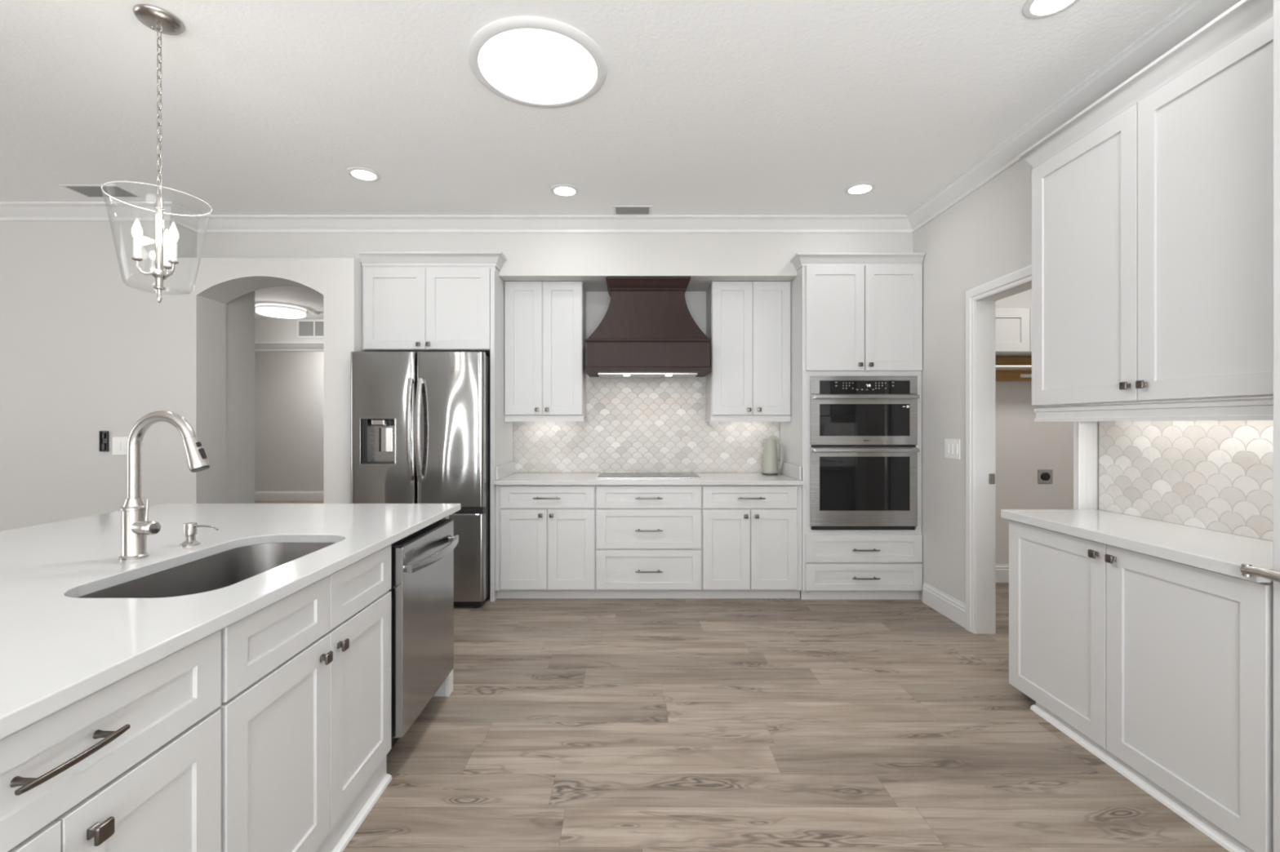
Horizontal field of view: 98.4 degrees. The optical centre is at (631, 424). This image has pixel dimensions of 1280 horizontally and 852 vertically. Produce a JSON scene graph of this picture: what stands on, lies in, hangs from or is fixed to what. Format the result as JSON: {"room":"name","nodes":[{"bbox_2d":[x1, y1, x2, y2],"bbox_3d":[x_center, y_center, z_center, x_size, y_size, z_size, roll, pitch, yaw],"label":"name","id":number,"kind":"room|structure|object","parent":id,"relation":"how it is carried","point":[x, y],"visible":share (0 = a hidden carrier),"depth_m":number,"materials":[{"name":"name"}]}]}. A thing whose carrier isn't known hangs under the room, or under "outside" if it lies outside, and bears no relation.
{"room":"kitchen","nodes":[
{"label":"kitchen","id":0,"kind":"room"},
{"bbox_2d":[0,221,367,531],"bbox_3d":[-4.772,-0.131,4.445,5.455,2.935,0.770,0,0,0],"label":"wall","id":1,"kind":"structure","parent":0,"point":[84,353],"depth_m":4.06,"materials":[{"name":"grey paint"}]},
{"bbox_2d":[98,431,108,451],"bbox_3d":[-3.877,0.127,4.051,0.060,0.152,0.016,0,0,0],"label":"outlet box","id":2,"kind":"object","parent":1,"relation":"attached to","point":[103,435],"visible":1,"depth_m":4.05,"materials":[{"name":"black plastic"}]},
{"bbox_2d":[101,443,106,450],"bbox_3d":[-3.876,0.167,4.050,0.026,0.050,0.013,0,0,0],"label":"receptacle","id":3,"kind":"object","parent":2,"relation":"attached to","point":[103,445],"depth_m":4.04,"materials":[{"name":"black plastic"}]},
{"bbox_2d":[112,437,128,455],"bbox_3d":[-3.744,0.162,4.054,0.145,0.132,0.010,0,0,0],"label":"light switch","id":4,"kind":"object","parent":1,"relation":"attached to","point":[119,445],"visible":0.74,"depth_m":4.05,"materials":[{"name":"white plastic"}]},
{"bbox_2d":[226,290,254,503],"bbox_3d":[-3.292,-0.131,4.545,0.135,2.935,0.350,0,0,0],"label":"wall","id":5,"kind":"structure","parent":0,"point":[240,312],"depth_m":4.55,"materials":[{"name":"grey paint"}]},
{"bbox_2d":[254,319,323,491],"bbox_3d":[-4.750,-0.131,7.030,5.700,2.935,5.340,0,0,0],"label":"wall","id":6,"kind":"structure","parent":0,"point":[289,384],"depth_m":9.60,"materials":[{"name":"grey paint"}]},
{"bbox_2d":[254,491,323,501],"bbox_3d":[-4.700,1.252,9.592,5.400,0.170,0.016,0,0,0],"label":"baseboard","id":7,"kind":"structure","parent":6,"relation":"attached to","point":[259,495],"depth_m":9.59,"materials":[{"name":"white paint"}]},
{"bbox_2d":[254,342,323,351],"bbox_3d":[-4.700,-1.171,8.350,5.400,0.115,0.100,0,0,0],"label":"trim","id":8,"kind":"structure","parent":6,"relation":"attached to","point":[258,346],"depth_m":8.35,"materials":[{"name":"white paint"}]},
{"bbox_2d":[297,320,323,337],"bbox_3d":[-4.830,-1.448,8.393,0.520,0.270,0.010,0,0,0],"label":"air vent","id":9,"kind":"object","parent":6,"relation":"in","point":[305,328],"visible":0.7,"depth_m":8.39,"materials":[{"name":"white metal"}]},
{"bbox_2d":[196,232,912,291],"bbox_3d":[-0.603,-1.378,4.571,5.595,0.440,0.518,0,0,0],"label":"wall","id":10,"kind":"structure","parent":0,"point":[588,258],"depth_m":4.31,"materials":[{"name":"grey paint"}]},
{"bbox_2d":[0,0,1240,232],"bbox_3d":[-2.652,-1.546,0.456,9.695,0.105,7.712,0,0,0],"label":"trim","id":11,"kind":"structure","parent":10,"relation":"attached to","point":[1193,15],"depth_m":4.22,"materials":[{"name":"white paint"}]},
{"bbox_2d":[0,0,1188,319],"bbox_3d":[-1.450,-1.638,3.100,12.300,0.080,13.400,0,0,0],"label":"ceiling","id":12,"kind":"structure","parent":0,"point":[701,107],"depth_m":2.75,"materials":[{"name":"white paint"}]},
{"bbox_2d":[59,184,142,197],"bbox_3d":[-3.629,-1.593,3.783,0.380,0.009,0.200,0,0,0],"label":"ceiling vent","id":13,"kind":"object","parent":12,"relation":"in","point":[87,190],"visible":0.96,"depth_m":3.76,"materials":[{"name":"white metal"}]},
{"bbox_2d":[101,4,212,302],"bbox_3d":[-1.864,-1.038,2.177,0.332,1.120,0.332,0,0,-14],"label":"pendant light","id":14,"kind":"object","parent":12,"relation":"hanging from","point":[158,20],"visible":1,"depth_m":2.17,"materials":[{"name":"silver metal"}]},
{"bbox_2d":[254,303,306,319],"bbox_3d":[-4.830,-1.545,7.600,0.606,0.106,0.606,0,0,0],"label":"flush ceiling light","id":15,"kind":"object","parent":12,"relation":"attached to","point":[273,310],"visible":0.99,"depth_m":7.43,"materials":[{"name":"white"}]},
{"bbox_2d":[308,311,319,315],"bbox_3d":[-4.520,-1.575,7.850,0.140,0.044,0.140,0,0,0],"label":"smoke detector","id":16,"kind":"object","parent":12,"relation":"attached to","point":[312,313],"visible":1,"depth_m":7.80,"materials":[{"name":"white plastic"}]},
{"bbox_2d":[346,167,381,181],"bbox_3d":[-1.713,-1.593,3.528,0.196,0.008,0.196,0,0,0],"label":"recessed light","id":17,"kind":"object","parent":12,"relation":"in","point":[363,174],"visible":1,"depth_m":3.52,"materials":[{"name":"white paint"}]},
{"bbox_2d":[466,16,607,107],"bbox_3d":[-0.416,-1.586,2.467,0.612,0.024,0.612,0,0,0],"label":"ceiling light","id":18,"kind":"object","parent":12,"relation":"attached to","point":[534,61],"visible":1,"depth_m":2.40,"materials":[{"name":"white paint"}]},
{"bbox_2d":[550,184,578,196],"bbox_3d":[-0.460,-1.593,3.776,0.196,0.008,0.196,0,0,0],"label":"recessed light","id":19,"kind":"object","parent":12,"relation":"in","point":[561,190],"visible":1,"depth_m":3.76,"materials":[{"name":"white paint"}]},
{"bbox_2d":[613,205,652,214],"bbox_3d":[0.003,-1.593,4.119,0.285,0.009,0.165,0,0,0],"label":"ceiling vent","id":20,"kind":"object","parent":12,"relation":"in","point":[617,210],"visible":1,"depth_m":4.10,"materials":[{"name":"white metal"}]},
{"bbox_2d":[844,182,875,195],"bbox_3d":[1.546,-1.593,3.744,0.196,0.008,0.196,0,0,0],"label":"recessed light","id":21,"kind":"object","parent":12,"relation":"in","point":[859,188],"visible":1,"depth_m":3.73,"materials":[{"name":"white paint"}]},
{"bbox_2d":[1022,0,1079,18],"bbox_3d":[1.587,-1.593,2.075,0.196,0.008,0.196,0,0,0],"label":"recessed light","id":22,"kind":"object","parent":12,"relation":"in","point":[1032,9],"visible":1,"depth_m":2.11,"materials":[{"name":"white paint"}]},
{"bbox_2d":[586,291,706,338],"bbox_3d":[0.095,-0.131,4.890,4.430,2.935,0.120,0,0,0],"label":"wall","id":23,"kind":"structure","parent":0,"point":[597,303],"depth_m":4.83,"materials":[{"name":"grey paint"}]},
{"bbox_2d":[359,251,506,357],"bbox_3d":[-1.510,-0.924,4.467,1.061,0.729,0.690,0,0,0],"label":"upper cabinet","id":24,"kind":"object","parent":23,"relation":"attached to","point":[413,301],"visible":0.99,"depth_m":4.17,"materials":[{"name":"grey paint"}]},
{"bbox_2d":[504,281,587,422],"bbox_3d":[-0.711,-0.588,4.625,0.645,1.138,0.372,0,0,0],"label":"upper cabinet","id":25,"kind":"object","parent":23,"relation":"attached to","point":[545,322],"visible":1,"depth_m":4.47,"materials":[{"name":"grey paint"}]},
{"bbox_2d":[513,373,779,472],"bbox_3d":[0.123,-0.019,4.822,2.329,0.888,0.012,0,0,0],"label":"tile backsplash","id":26,"kind":"structure","parent":23,"relation":"attached to","point":[633,424],"depth_m":4.82,"materials":[{"name":"tile"}]},
{"bbox_2d":[584,276,711,377],"bbox_3d":[0.127,-0.774,4.568,0.993,0.765,0.492,0,0,0],"label":"range hood","id":27,"kind":"object","parent":23,"relation":"attached to","point":[647,329],"visible":1,"depth_m":4.35,"materials":[{"name":"brown wood"}]},
{"bbox_2d":[704,281,791,422],"bbox_3d":[0.962,-0.588,4.625,0.654,1.138,0.372,0,0,0],"label":"upper cabinet","id":28,"kind":"object","parent":23,"relation":"attached to","point":[748,323],"visible":1,"depth_m":4.47,"materials":[{"name":"grey paint"}]},
{"bbox_2d":[254,501,1229,851],"bbox_3d":[-1.450,1.367,3.100,12.300,0.060,13.400,0,0,0],"label":"floor","id":29,"kind":"structure","parent":0,"point":[565,725],"depth_m":2.31,"materials":[{"name":"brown wood"}]},
{"bbox_2d":[0,629,221,851],"bbox_3d":[-1.185,0.890,0.884,0.640,0.894,0.679,0,0,0],"label":"base cabinet","id":30,"kind":"object","parent":29,"relation":"on","point":[133,764],"visible":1,"depth_m":0.99,"materials":[{"name":"grey paint"}]},
{"bbox_2d":[216,544,391,851],"bbox_3d":[-1.192,0.890,1.653,0.627,0.894,0.857,0,0,0],"label":"base cabinet","id":31,"kind":"object","parent":29,"relation":"on","point":[305,708],"visible":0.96,"depth_m":1.55,"materials":[{"name":"grey paint"}]},
{"bbox_2d":[351,351,489,608],"bbox_3d":[-1.550,0.406,4.327,0.960,1.862,0.878,0,0,0],"label":"refrigerator","id":32,"kind":"object","parent":29,"relation":"on","point":[420,420],"visible":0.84,"depth_m":3.96,"materials":[{"name":"grey metal"}]},
{"bbox_2d":[387,517,458,753],"bbox_3d":[-1.139,0.895,2.396,0.667,0.876,0.612,0,0,0],"label":"dishwasher","id":33,"kind":"object","parent":29,"relation":"on","point":[422,589],"visible":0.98,"depth_m":2.27,"materials":[{"name":"silver metal"}]},
{"bbox_2d":[433,515,453,696],"bbox_3d":[-1.227,0.890,2.742,0.656,0.894,0.068,0,0,0],"label":"island end panel","id":34,"kind":"object","parent":29,"relation":"on","point":[446,688],"visible":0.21,"depth_m":2.71,"materials":[{"name":"grey paint"}]},
{"bbox_2d":[489,270,513,601],"bbox_3d":[-1.052,0.090,4.483,0.033,2.494,0.656,0,0,0],"label":"end panel","id":35,"kind":"object","parent":29,"relation":"on","point":[501,433],"visible":0.56,"depth_m":4.17,"materials":[{"name":"grey paint"}]},
{"bbox_2d":[495,484,595,598],"bbox_3d":[-0.655,0.897,4.467,0.757,0.879,0.700,0,0,0],"label":"base cabinet","id":36,"kind":"object","parent":29,"relation":"on","point":[545,535],"visible":0.99,"depth_m":4.16,"materials":[{"name":"grey paint"}]},
{"bbox_2d":[493,472,804,484],"bbox_3d":[0.126,0.441,4.470,2.320,0.030,0.685,0,0,0],"label":"countertop","id":37,"kind":"structure","parent":36,"relation":"on","point":[517,478],"depth_m":4.24,"materials":[{"name":"white stone"}]},
{"bbox_2d":[495,461,515,479],"bbox_3d":[-1.024,0.373,4.486,0.018,0.103,0.618,0,0,0],"label":"side splash","id":38,"kind":"object","parent":37,"relation":"on","point":[504,470],"visible":1,"depth_m":4.41,"materials":[{"name":"white stone"}]},
{"bbox_2d":[596,472,701,478],"bbox_3d":[0.132,0.422,4.537,0.812,0.008,0.487,0,0,0],"label":"cooktop","id":39,"kind":"object","parent":37,"relation":"in","point":[602,475],"visible":1,"depth_m":4.51,"materials":[{"name":"grey glass"}]},
{"bbox_2d":[762,439,782,475],"bbox_3d":[1.180,0.276,4.655,0.162,0.300,0.131,0,0,0],"label":"pitcher","id":40,"kind":"object","parent":37,"relation":"on","point":[770,464],"visible":1,"depth_m":4.61,"materials":[{"name":"grey ceramic"}]},
{"bbox_2d":[777,461,801,479],"bbox_3d":[1.275,0.373,4.486,0.018,0.103,0.618,0,0,0],"label":"side splash","id":41,"kind":"object","parent":37,"relation":"on","point":[790,470],"visible":0.9,"depth_m":4.41,"materials":[{"name":"white stone"}]},
{"bbox_2d":[595,484,702,598],"bbox_3d":[0.126,0.897,4.467,0.803,0.879,0.700,0,0,0],"label":"base cabinet","id":42,"kind":"object","parent":29,"relation":"on","point":[649,537],"visible":1,"depth_m":4.17,"materials":[{"name":"grey paint"}]},
{"bbox_2d":[701,484,802,598],"bbox_3d":[0.908,0.897,4.467,0.759,0.879,0.700,0,0,0],"label":"base cabinet","id":43,"kind":"object","parent":29,"relation":"on","point":[752,535],"visible":0.99,"depth_m":4.17,"materials":[{"name":"grey paint"}]},
{"bbox_2d":[779,253,924,599],"bbox_3d":[1.712,0.029,4.467,0.955,2.616,0.700,0,0,0],"label":"tall cabinet","id":44,"kind":"object","parent":29,"relation":"on","point":[853,314],"visible":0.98,"depth_m":4.17,"materials":[{"name":"grey paint"}]},
{"bbox_2d":[809,376,919,529],"bbox_3d":[1.745,0.218,4.391,0.797,1.157,0.617,0,0,0],"label":"double oven","id":45,"kind":"object","parent":44,"relation":"in","point":[864,429],"visible":1,"depth_m":4.15,"materials":[{"name":"grey metal"}]},
{"bbox_2d":[1008,520,1273,851],"bbox_3d":[2.084,0.903,2.181,0.487,0.868,1.118,0,0,0],"label":"base cabinet","id":46,"kind":"object","parent":29,"relation":"on","point":[1161,669],"visible":0.97,"depth_m":1.98,"materials":[{"name":"grey paint"}]},
{"bbox_2d":[1000,509,1273,582],"bbox_3d":[2.086,0.447,2.187,0.496,0.041,1.130,0,0,0],"label":"countertop","id":47,"kind":"structure","parent":46,"relation":"on","point":[1219,552],"depth_m":2.09,"materials":[{"name":"white stone"}]},
{"bbox_2d":[1240,0,1279,851],"bbox_3d":[1.858,0.022,1.256,0.104,2.610,0.791,0,0,0],"label":"pantry door","id":48,"kind":"structure","parent":29,"relation":"on","point":[1246,570],"depth_m":1.60,"materials":[{"name":"grey paint"}]},
{"bbox_3d":[-1.880,0.890,1.595,0.640,0.894,2.290,0,0,0],"label":"cabinet","id":49,"kind":"object","parent":29,"relation":"on","visible":0},
{"bbox_2d":[0,503,460,739],"bbox_3d":[-1.645,0.425,1.630,1.530,0.032,2.420,0,0,0],"label":"countertop","id":50,"kind":"structure","parent":49,"relation":"on","point":[58,648],"depth_m":1.44,"materials":[{"name":"white stone"}]},
{"bbox_2d":[119,410,210,559],"bbox_3d":[-1.420,0.184,1.674,0.280,0.449,0.071,0,0,8],"label":"faucet","id":51,"kind":"object","parent":50,"relation":"on","point":[135,524],"visible":1,"depth_m":1.67,"materials":[{"name":"silver metal"}]},
{"bbox_2d":[179,522,218,546],"bbox_3d":[-1.461,0.372,1.870,0.126,0.073,0.056,0,0,0],"label":"soap dispenser","id":52,"kind":"object","parent":50,"relation":"on","point":[190,529],"visible":1,"depth_m":1.86,"materials":[{"name":"silver metal"}]},
{"bbox_2d":[77,542,334,598],"bbox_3d":[-1.212,0.551,1.673,0.419,0.220,0.777,0,0,0],"label":"sink","id":53,"kind":"object","parent":50,"relation":"in","point":[227,568],"visible":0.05,"depth_m":1.85,"materials":[{"name":"grey metal"}]},
{"bbox_2d":[912,158,1032,604],"bbox_3d":[2.252,-0.131,3.815,0.115,2.935,2.030,0,0,0],"label":"wall","id":54,"kind":"structure","parent":0,"point":[985,237],"depth_m":3.78,"materials":[{"name":"grey paint"}]},
{"bbox_2d":[922,582,965,628],"bbox_3d":[2.187,1.262,3.873,0.016,0.150,0.535,0,0,0],"label":"baseboard","id":55,"kind":"structure","parent":54,"relation":"attached to","point":[948,606],"depth_m":3.84,"materials":[{"name":"white paint"}]},
{"bbox_2d":[944,439,959,459],"bbox_3d":[2.189,0.170,3.777,0.010,0.135,0.178,0,0,0],"label":"light switch","id":56,"kind":"object","parent":54,"relation":"attached to","point":[952,446],"visible":1,"depth_m":3.77,"materials":[{"name":"white plastic"}]},
{"bbox_2d":[965,264,1097,634],"bbox_3d":[2.252,0.234,3.182,0.161,2.205,0.847,0,0,0],"label":"door frame","id":57,"kind":"structure","parent":54,"relation":"in","point":[980,300],"depth_m":3.52,"materials":[{"name":"white paint"}]},
{"bbox_2d":[1017,0,1273,422],"bbox_3d":[2.140,-0.687,2.211,0.364,1.350,1.177,0,0,0],"label":"upper cabinet","id":58,"kind":"object","parent":54,"relation":"attached to","point":[1153,204],"visible":0.99,"depth_m":2.07,"materials":[{"name":"grey paint"}]},
{"bbox_2d":[995,288,1073,564],"bbox_3d":[3.455,-0.131,3.345,2.290,2.935,2.890,0,0,0],"label":"wall","id":59,"kind":"structure","parent":0,"point":[1024,446],"depth_m":4.67,"materials":[{"name":"grey paint"}]},
{"bbox_2d":[995,564,1008,582],"bbox_3d":[3.415,1.262,4.662,2.170,0.150,0.016,0,0,0],"label":"baseboard","id":60,"kind":"structure","parent":59,"relation":"attached to","point":[1002,570],"depth_m":4.65,"materials":[{"name":"white paint"}]},
{"bbox_2d":[995,357,1031,381],"bbox_3d":[3.150,-0.461,4.527,1.000,0.195,0.284,0,0,0],"label":"shelf","id":61,"kind":"object","parent":59,"relation":"attached to","point":[1007,369],"visible":0.27,"depth_m":4.63,"materials":[{"name":"brown wood"}]},
{"bbox_2d":[995,308,1031,356],"bbox_3d":[3.150,-0.743,4.515,1.100,0.350,0.300,0,0,0],"label":"laundry cabinet","id":62,"kind":"object","parent":59,"relation":"attached to","point":[1013,326],"visible":0.24,"depth_m":4.37,"materials":[{"name":"grey paint"}]},
{"bbox_2d":[1037,469,1052,483],"bbox_3d":[3.493,0.444,4.660,0.124,0.116,0.018,0,0,0],"label":"dryer outlet","id":63,"kind":"object","parent":59,"relation":"attached to","point":[1044,476],"visible":1,"depth_m":4.67,"materials":[{"name":"grey plastic"}]},
{"bbox_2d":[1041,472,1050,480],"bbox_3d":[3.493,0.444,4.658,0.068,0.068,0.013,0,0,0],"label":"socket","id":64,"kind":"object","parent":63,"relation":"attached to","point":[1045,476],"depth_m":4.65,"materials":[{"name":"black plastic"}]},
{"bbox_2d":[1098,420,1273,541],"bbox_3d":[2.332,0.151,2.186,0.014,0.548,1.127,0,0,0],"label":"tile backsplash","id":65,"kind":"structure","parent":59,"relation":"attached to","point":[1214,475],"depth_m":2.28,"materials":[{"name":"white tile"}]},
{"bbox_2d":[1097,422,1098,509],"bbox_3d":[2.400,-0.131,-0.355,0.120,2.935,6.290,0,0,0],"label":"wall niche","id":66,"kind":"object","parent":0,"point":[1098,422],"depth_m":2.77,"materials":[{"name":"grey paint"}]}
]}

